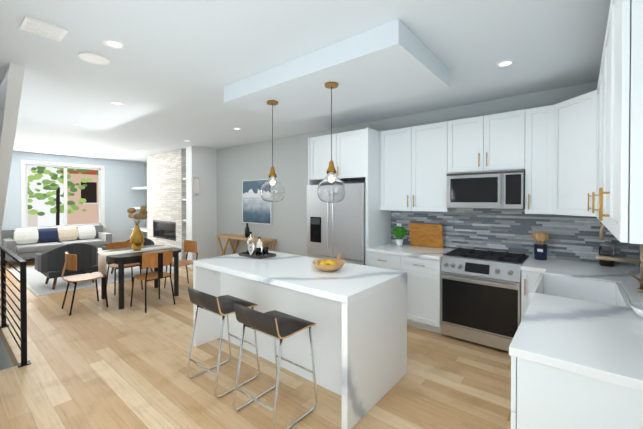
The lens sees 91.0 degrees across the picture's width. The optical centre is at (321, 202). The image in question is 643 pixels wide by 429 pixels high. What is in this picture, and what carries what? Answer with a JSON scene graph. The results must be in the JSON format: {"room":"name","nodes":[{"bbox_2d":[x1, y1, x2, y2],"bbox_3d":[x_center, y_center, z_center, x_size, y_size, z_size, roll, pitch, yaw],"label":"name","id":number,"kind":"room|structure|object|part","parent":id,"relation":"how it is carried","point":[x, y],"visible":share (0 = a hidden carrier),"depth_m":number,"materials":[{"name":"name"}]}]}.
{"room":"dining room and kitchen","nodes":[
{"label":"dining room and kitchen","id":0,"kind":"room"},
{"bbox_2d":[0,337,13,369],"bbox_3d":[-4.037,2.892,3.980,3.020,2.480,0.020,0,1,39],"label":"wall","id":1,"kind":"structure","parent":0,"point":[5,361],"depth_m":3.60,"materials":[{"name":"white paint"}]},
{"bbox_2d":[0,63,24,237],"bbox_3d":[-5.513,0.120,5.133,7.100,2.800,0.100,0,1,39],"label":"wall","id":2,"kind":"structure","parent":0,"point":[11,82],"depth_m":3.19,"materials":[{"name":"white paint"}]},
{"bbox_2d":[0,151,144,258],"bbox_3d":[-7.387,0.087,8.544,0.120,2.800,4.830,0,1,39],"label":"wall","id":3,"kind":"structure","parent":0,"point":[122,178],"depth_m":9.64,"materials":[{"name":"white paint"}]},
{"bbox_2d":[0,258,34,262],"bbox_3d":[-7.335,1.432,8.515,0.014,0.110,4.830,0,1,39],"label":"baseboard","id":4,"kind":"structure","parent":3,"relation":"attached to","point":[24,259],"depth_m":8.13,"materials":[{"name":"white"}]},
{"bbox_2d":[20,160,105,227],"bbox_3d":[-7.118,-0.178,8.792,0.120,1.864,1.880,0,1,39],"label":"window","id":5,"kind":"structure","parent":3,"relation":"in","point":[24,164],"depth_m":8.75,"materials":[{"name":"white"}]},
{"bbox_2d":[147,149,185,261],"bbox_3d":[-3.935,0.087,8.454,1.940,2.800,0.600,0,1,39],"label":"stone wall","id":6,"kind":"structure","parent":0,"point":[166,185],"depth_m":8.04,"materials":[{"name":"white stone"}]},
{"bbox_2d":[153,220,175,240],"bbox_3d":[-3.912,0.703,8.441,1.296,0.466,0.596,0,1,39],"label":"fireplace insert","id":7,"kind":"object","parent":6,"relation":"in","point":[164,229],"visible":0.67,"depth_m":8.21,"materials":[{"name":"grey"}]},
{"bbox_2d":[186,146,216,267],"bbox_3d":[-2.864,0.096,7.552,0.260,2.800,0.640,0,1,39],"label":"column","id":8,"kind":"structure","parent":0,"point":[201,212],"depth_m":7.42,"materials":[{"name":"white paint"}]},
{"bbox_2d":[193,177,199,194],"bbox_3d":[-2.877,-0.386,7.268,0.067,0.410,0.150,0,1,39],"label":"sconce","id":9,"kind":"object","parent":8,"relation":"attached to","point":[196,186],"visible":1,"depth_m":7.24,"materials":[{"name":"silver metal"}]},
{"bbox_2d":[0,260,510,428],"bbox_3d":[-2.877,1.583,4.872,11.770,0.120,5.070,0,1,39],"label":"floor","id":10,"kind":"structure","parent":0,"point":[96,364],"depth_m":2.77,"materials":[{"name":"brown wood"}]},
{"bbox_2d":[0,244,30,367],"bbox_3d":[-3.978,1.270,3.929,3.015,1.445,0.110,0,1,39],"label":"stair railing","id":11,"kind":"object","parent":10,"relation":"on","point":[22,299],"visible":1,"depth_m":3.17,"materials":[{"name":"black metal"}]},
{"bbox_2d":[1,225,111,266],"bbox_3d":[-6.873,1.057,8.308,0.934,0.844,2.107,0,1,39],"label":"sofa","id":12,"kind":"object","parent":10,"relation":"on","point":[25,243],"visible":0.81,"depth_m":8.14,"materials":[{"name":"grey fabric"}]},
{"bbox_2d":[61,251,108,315],"bbox_3d":[-3.439,1.117,4.566,0.442,0.822,0.490,0,1,39],"label":"dining chair","id":13,"kind":"object","parent":10,"relation":"on","point":[70,263],"visible":1,"depth_m":4.43,"materials":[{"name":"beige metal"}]},
{"bbox_2d":[8,264,182,296],"bbox_3d":[-5.054,1.496,7.051,3.180,0.008,2.450,0,1,39],"label":"rug","id":14,"kind":"object","parent":10,"relation":"on","point":[36,284],"visible":0.38,"depth_m":6.11,"materials":[{"name":"white fabric"}]},
{"bbox_2d":[35,243,97,289],"bbox_3d":[-4.665,1.106,5.858,0.748,0.786,0.880,0,1,39],"label":"armchair","id":15,"kind":"object","parent":14,"relation":"on","point":[49,265],"visible":0.94,"depth_m":5.57,"materials":[{"name":"grey fabric"}]},
{"bbox_2d":[102,238,153,273],"bbox_3d":[-4.001,1.098,6.671,0.748,0.786,0.880,0,1,39],"label":"armchair","id":16,"kind":"object","parent":14,"relation":"on","point":[147,241],"visible":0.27,"depth_m":6.59,"materials":[{"name":"grey fabric"}]},
{"bbox_2d":[106,241,142,295],"bbox_3d":[-3.429,1.108,5.480,0.462,0.822,0.442,0,1,39],"label":"dining chair","id":17,"kind":"object","parent":10,"relation":"on","point":[117,245],"visible":0.44,"depth_m":5.47,"materials":[{"name":"brown wood"}]},
{"bbox_2d":[97,245,180,309],"bbox_3d":[-2.913,1.143,5.085,1.000,0.755,1.020,0,1,39],"label":"dining table","id":18,"kind":"object","parent":10,"relation":"on","point":[120,260],"visible":0.62,"depth_m":4.88,"materials":[{"name":"black paint"}]},
{"bbox_2d":[98,246,175,274],"bbox_3d":[-2.926,0.898,5.066,0.340,0.276,1.022,0,1,39],"label":"table runner","id":19,"kind":"object","parent":18,"relation":"on","point":[101,262],"visible":0.9,"depth_m":4.77,"materials":[{"name":"fabric"}]},
{"bbox_2d":[127,205,147,250],"bbox_3d":[-2.933,0.401,5.065,0.323,0.715,0.314,0,1,39],"label":"vase","id":20,"kind":"object","parent":19,"relation":"on","point":[136,240],"visible":1,"depth_m":4.99,"materials":[{"name":"brown metal"}]},
{"bbox_2d":[130,249,174,312],"bbox_3d":[-2.503,1.116,4.685,0.462,0.822,0.442,0,1,35],"label":"dining chair","id":21,"kind":"object","parent":10,"relation":"on","point":[160,260],"visible":1,"depth_m":4.55,"materials":[{"name":"brown wood"}]},
{"bbox_2d":[164,240,197,288],"bbox_3d":[-2.476,1.107,5.618,0.442,0.822,0.462,0,1,39],"label":"dining chair","id":22,"kind":"object","parent":10,"relation":"on","point":[190,245],"visible":0.65,"depth_m":5.79,"materials":[{"name":"brown wood"}]},
{"bbox_2d":[187,287,259,397],"bbox_3d":[-0.861,1.141,2.776,0.450,0.806,0.455,0,1,39],"label":"bar stool","id":23,"kind":"object","parent":10,"relation":"on","point":[222,306],"visible":0.98,"depth_m":2.71,"materials":[{"name":"silver metal"}]},
{"bbox_2d":[216,234,276,255],"bbox_3d":[-1.637,1.117,6.725,1.600,0.775,0.376,0,1,39],"label":"console table","id":24,"kind":"object","parent":10,"relation":"on","point":[229,237],"visible":0.56,"depth_m":6.84,"materials":[{"name":"brown wood"}]},
{"bbox_2d":[245,223,249,237],"bbox_3d":[-1.564,0.579,6.650,0.108,0.300,0.110,0,1,39],"label":"vase","id":25,"kind":"object","parent":24,"relation":"on","point":[247,230],"visible":0.94,"depth_m":6.61,"materials":[{"name":"black ceramic"}]},
{"bbox_2d":[232,303,317,428],"bbox_3d":[-0.342,1.145,2.352,0.450,0.806,0.455,0,1,39],"label":"bar stool","id":26,"kind":"object","parent":10,"relation":"on","point":[278,325],"visible":0.98,"depth_m":2.28,"materials":[{"name":"black leather"}]},
{"bbox_2d":[193,250,407,428],"bbox_3d":[-0.299,1.080,3.127,2.011,0.920,0.958,0,1,39],"label":"kitchen island","id":27,"kind":"object","parent":10,"relation":"on","point":[356,314],"visible":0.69,"depth_m":2.68,"materials":[{"name":"white stone"}]},
{"bbox_2d":[238,232,275,258],"bbox_3d":[-0.745,0.475,3.654,0.384,0.278,0.244,0,1,39],"label":"serving tray","id":28,"kind":"object","parent":27,"relation":"on","point":[256,253],"visible":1,"depth_m":3.64,"materials":[{"name":"grey metal"}]},
{"bbox_2d":[312,254,344,271],"bbox_3d":[0.068,0.558,2.926,0.310,0.127,0.369,0,1,39],"label":"fruit bowl","id":29,"kind":"object","parent":27,"relation":"on","point":[328,265],"visible":1,"depth_m":2.87,"materials":[{"name":"brown wood"}]},
{"bbox_2d":[307,183,364,264],"bbox_3d":[0.366,0.624,4.804,1.014,1.800,0.767,0,1,39],"label":"refrigerator","id":30,"kind":"object","parent":10,"relation":"on","point":[335,229],"visible":0.5,"depth_m":4.48,"materials":[{"name":"grey metal"}]},
{"bbox_2d":[308,127,390,265],"bbox_3d":[0.412,0.252,4.843,1.093,2.542,0.668,0,1,39],"label":"tall cabinet","id":31,"kind":"object","parent":10,"relation":"on","point":[355,155],"visible":0.6,"depth_m":4.46,"materials":[{"name":"white wood"}]},
{"bbox_2d":[367,252,441,333],"bbox_3d":[1.202,1.092,4.190,0.965,0.879,0.689,0,1,39],"label":"base cabinet","id":32,"kind":"object","parent":10,"relation":"on","point":[424,275],"depth_m":3.78,"materials":[{"name":"white wood"}]},
{"bbox_2d":[366,243,454,259],"bbox_3d":[1.197,0.630,4.175,0.968,0.040,0.711,0,1,39],"label":"countertop","id":33,"kind":"structure","parent":32,"relation":"on","point":[391,248],"depth_m":4.05,"materials":[{"name":"white stone"}]},
{"bbox_2d":[392,226,406,245],"bbox_3d":[1.100,0.468,4.436,0.197,0.277,0.210,0,1,39],"label":"potted plant","id":34,"kind":"object","parent":33,"relation":"on","point":[399,233],"visible":1,"depth_m":4.39,"materials":[{"name":"green plant"}]},
{"bbox_2d":[409,223,443,247],"bbox_3d":[1.424,0.444,4.316,0.460,0.325,0.085,0,1,39],"label":"cutting board","id":35,"kind":"object","parent":33,"relation":"on","point":[425,235],"visible":0.98,"depth_m":4.30,"materials":[{"name":"brown wood"}]},
{"bbox_2d":[440,248,528,351],"bbox_3d":[1.860,1.058,3.608,0.778,0.955,0.760,0,1,39],"label":"range","id":36,"kind":"object","parent":10,"relation":"on","point":[481,297],"visible":0.98,"depth_m":3.36,"materials":[{"name":"silver metal"}]},
{"bbox_2d":[507,270,642,428],"bbox_3d":[1.898,1.093,2.316,0.903,0.914,2.712,0,1,39],"label":"base cabinet","id":37,"kind":"object","parent":10,"relation":"on","point":[545,397],"depth_m":1.34,"materials":[{"name":"white wood"}]},
{"bbox_2d":[509,225,642,391],"bbox_3d":[1.961,0.406,2.240,0.720,0.527,2.736,0,1,39],"label":"countertop","id":38,"kind":"structure","parent":37,"relation":"on","point":[599,341],"depth_m":1.58,"materials":[{"name":"white stone"}]},
{"bbox_2d":[532,232,548,259],"bbox_3d":[2.385,0.469,3.448,0.155,0.295,0.159,0,1,39],"label":"utensil crock","id":39,"kind":"object","parent":38,"relation":"on","point":[540,250],"visible":1,"depth_m":3.40,"materials":[{"name":"blue ceramic"}]},
{"bbox_2d":[530,273,630,307],"bbox_3d":[1.921,0.761,2.369,0.527,0.253,0.782,0,1,39],"label":"farmhouse sink","id":40,"kind":"object","parent":38,"relation":"in","point":[599,291],"depth_m":2.61,"materials":[{"name":"white ceramic"}]},
{"bbox_2d":[599,241,614,266],"bbox_3d":[2.820,0.499,3.117,0.120,0.240,0.120,0,1,39],"label":"glass canister","id":41,"kind":"object","parent":38,"relation":"on","point":[607,248],"visible":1,"depth_m":3.08,"materials":[{"name":"clear glass"}]},
{"bbox_2d":[596,225,642,292],"bbox_3d":[2.148,0.385,2.254,0.280,0.486,0.166,0,1,39],"label":"faucet","id":42,"kind":"object","parent":38,"relation":"on","point":[601,233],"depth_m":2.24,"materials":[{"name":"gold metal"}]},
{"bbox_2d":[629,302,642,317],"bbox_3d":[1.795,0.599,1.683,0.224,0.070,0.224,0,1,39],"label":"glass bowl","id":43,"kind":"object","parent":38,"relation":"on","point":[637,307],"visible":1,"depth_m":1.76,"materials":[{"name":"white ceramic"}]},
{"bbox_2d":[0,0,610,161],"bbox_3d":[-2.877,-1.327,4.843,11.770,0.100,5.070,0,1,39],"label":"ceiling","id":44,"kind":"structure","parent":0,"point":[169,72],"depth_m":2.73,"materials":[{"name":"white paint"}]},
{"bbox_2d":[19,16,67,41],"bbox_3d":[-1.993,-1.243,2.267,0.230,0.016,0.230,0,1,39],"label":"air vent","id":45,"kind":"object","parent":44,"relation":"in","point":[40,28],"depth_m":2.25,"materials":[{"name":"white metal"}]},
{"bbox_2d":[79,52,109,64],"bbox_3d":[-1.969,-1.250,2.739,0.219,0.012,0.219,0,1,30],"label":"ceiling speaker","id":46,"kind":"object","parent":44,"relation":"in","point":[94,58],"depth_m":2.72,"materials":[{"name":"white"}]},
{"bbox_2d":[102,39,126,48],"bbox_3d":[-1.631,-1.250,2.489,0.158,0.006,0.158,0,1,30],"label":"recessed light","id":47,"kind":"object","parent":44,"relation":"in","point":[112,43],"depth_m":2.48,"materials":[{"name":"white"}]},
{"bbox_2d":[110,101,124,104],"bbox_3d":[-2.594,-1.266,4.013,0.158,0.006,0.158,0,1,-6],"label":"recessed light","id":48,"kind":"object","parent":44,"relation":"in","point":[112,102],"depth_m":4.01,"materials":[{"name":"white"}]},
{"bbox_2d":[224,19,449,121],"bbox_3d":[0.080,-1.176,3.216,2.050,0.170,1.110,0,1,39],"label":"ceiling box","id":49,"kind":"object","parent":44,"relation":"attached to","point":[396,59],"visible":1,"depth_m":2.81,"materials":[{"name":"white paint"}]},
{"bbox_2d":[261,100,283,201],"bbox_3d":[-0.530,-0.549,3.417,0.257,1.086,0.257,0,1,39],"label":"pendant light","id":50,"kind":"object","parent":49,"relation":"hanging from","point":[272,188],"visible":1,"depth_m":3.35,"materials":[{"name":"clear glass"}]},
{"bbox_3d":[-0.530,-0.149,3.421,0.257,0.287,0.257,0,1,39],"label":"lamp shade","id":51,"kind":"part","parent":50,"relation":"part of","materials":[{"name":"clear glass"}]},
{"bbox_2d":[317,82,344,202],"bbox_3d":[0.091,-0.544,2.897,0.257,1.086,0.257,0,1,39],"label":"pendant light","id":52,"kind":"object","parent":49,"relation":"hanging from","point":[331,187],"visible":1,"depth_m":2.83,"materials":[{"name":"clear glass"}]},
{"bbox_3d":[0.091,-0.144,2.900,0.257,0.287,0.257,0,1,39],"label":"lamp shade","id":53,"kind":"part","parent":52,"relation":"part of","materials":[{"name":"clear glass"}]},
{"bbox_2d":[495,60,515,67],"bbox_3d":[1.659,-1.254,2.848,0.158,0.006,0.158,0,1,-6],"label":"recessed light","id":54,"kind":"object","parent":44,"relation":"in","point":[506,63],"depth_m":2.84,"materials":[{"name":"white"}]},
{"bbox_2d":[144,81,630,265],"bbox_3d":[-1.311,0.104,6.774,11.770,2.800,0.120,0,1,39],"label":"wall","id":55,"kind":"structure","parent":0,"point":[236,167],"depth_m":6.15,"materials":[{"name":"grey paint"}]},
{"bbox_2d":[131,187,146,231],"bbox_3d":[-5.288,0.190,9.675,1.694,1.330,0.417,0,1,39],"label":"shelves","id":56,"kind":"object","parent":55,"relation":"attached to","point":[144,229],"visible":0.12,"depth_m":9.75,"materials":[{"name":"white wood"}]},
{"bbox_2d":[242,179,267,197],"bbox_3d":[-1.382,-0.300,6.722,0.950,0.380,0.039,0,1,39],"label":"canvas art","id":57,"kind":"object","parent":55,"relation":"attached to","point":[251,188],"visible":0.54,"depth_m":6.79,"materials":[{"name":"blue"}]},
{"bbox_2d":[242,199,271,224],"bbox_3d":[-1.382,0.175,6.727,0.950,0.530,0.039,0,1,39],"label":"canvas art","id":58,"kind":"object","parent":55,"relation":"attached to","point":[257,211],"visible":0.83,"depth_m":6.71,"materials":[{"name":"blue"}]},
{"bbox_2d":[380,122,443,211],"bbox_3d":[1.284,-0.452,4.299,0.928,1.122,0.391,0,1,39],"label":"upper cabinet","id":59,"kind":"object","parent":55,"relation":"attached to","point":[411,158],"depth_m":4.17,"materials":[{"name":"white wood"}]},
{"bbox_2d":[444,113,499,211],"bbox_3d":[1.880,-0.447,3.809,0.612,1.122,0.395,0,1,39],"label":"upper cabinet","id":60,"kind":"object","parent":55,"relation":"attached to","point":[472,144],"depth_m":3.72,"materials":[{"name":"white wood"}]},
{"bbox_2d":[446,169,524,208],"bbox_3d":[1.943,-0.148,3.736,0.800,0.425,0.434,0,1,39],"label":"microwave","id":61,"kind":"object","parent":60,"relation":"in","point":[478,188],"depth_m":3.58,"materials":[{"name":"grey metal"}]},
{"bbox_2d":[500,110,523,167],"bbox_3d":[2.190,-0.445,3.556,0.188,1.122,0.395,0,1,39],"label":"upper cabinet","id":62,"kind":"object","parent":55,"relation":"attached to","point":[512,122],"depth_m":3.46,"materials":[{"name":"white wood"}]},
{"bbox_2d":[524,106,547,213],"bbox_3d":[2.368,-0.444,3.413,0.253,1.122,0.391,0,1,39],"label":"upper cabinet","id":63,"kind":"object","parent":55,"relation":"attached to","point":[535,119],"depth_m":3.33,"materials":[{"name":"white wood"}]},
{"bbox_2d":[548,90,595,215],"bbox_3d":[2.404,-0.438,3.004,0.344,1.119,0.340,0,1,39],"label":"upper cabinet","id":64,"kind":"object","parent":55,"relation":"attached to","point":[581,155],"depth_m":3.03,"materials":[{"name":"white wood"}]},
{"bbox_2d":[592,148,595,216],"bbox_3d":[2.381,-0.434,2.468,0.338,1.122,0.543,0,1,39],"label":"upper cabinet","id":65,"kind":"object","parent":55,"relation":"attached to","point":[593,149],"depth_m":2.79,"materials":[{"name":"white wood"}]},
{"bbox_2d":[596,72,599,219],"bbox_3d":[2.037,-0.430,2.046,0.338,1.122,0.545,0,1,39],"label":"upper cabinet","id":66,"kind":"object","parent":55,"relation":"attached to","point":[598,86],"depth_m":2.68,"materials":[{"name":"white wood"}]},
{"bbox_2d":[600,0,642,243],"bbox_3d":[1.520,-0.424,1.414,0.338,1.122,1.088,0,1,39],"label":"upper cabinet","id":67,"kind":"object","parent":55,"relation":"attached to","point":[621,67],"depth_m":1.10,"materials":[{"name":"white wood"}]},
{"label":"outside","id":68,"kind":"structure","parent":0,"visible":0},
{"bbox_2d":[27,166,98,226],"bbox_3d":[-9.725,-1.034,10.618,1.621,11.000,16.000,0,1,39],"label":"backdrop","id":69,"kind":"structure","parent":68,"point":[59,187],"depth_m":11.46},
{"bbox_3d":[1.595,0.160,1.125,0.120,2.800,4.950,0,1,39],"label":"wall","id":70,"kind":"structure","parent":0,"visible":0},
{"bbox_2d":[391,208,634,265],"bbox_3d":[2.068,0.337,3.928,2.627,0.549,0.009,0,1,39],"label":"backsplash","id":71,"kind":"structure","parent":70,"relation":"attached to","point":[571,237],"depth_m":3.73,"materials":[{"name":"tile"}]},
{"bbox_2d":[635,244,639,266],"bbox_3d":[2.210,0.356,1.985,0.009,0.549,2.837,0,1,39],"label":"backsplash","id":72,"kind":"structure","parent":70,"relation":"attached to","point":[637,246],"depth_m":3.09,"materials":[{"name":"tile"}]}
]}

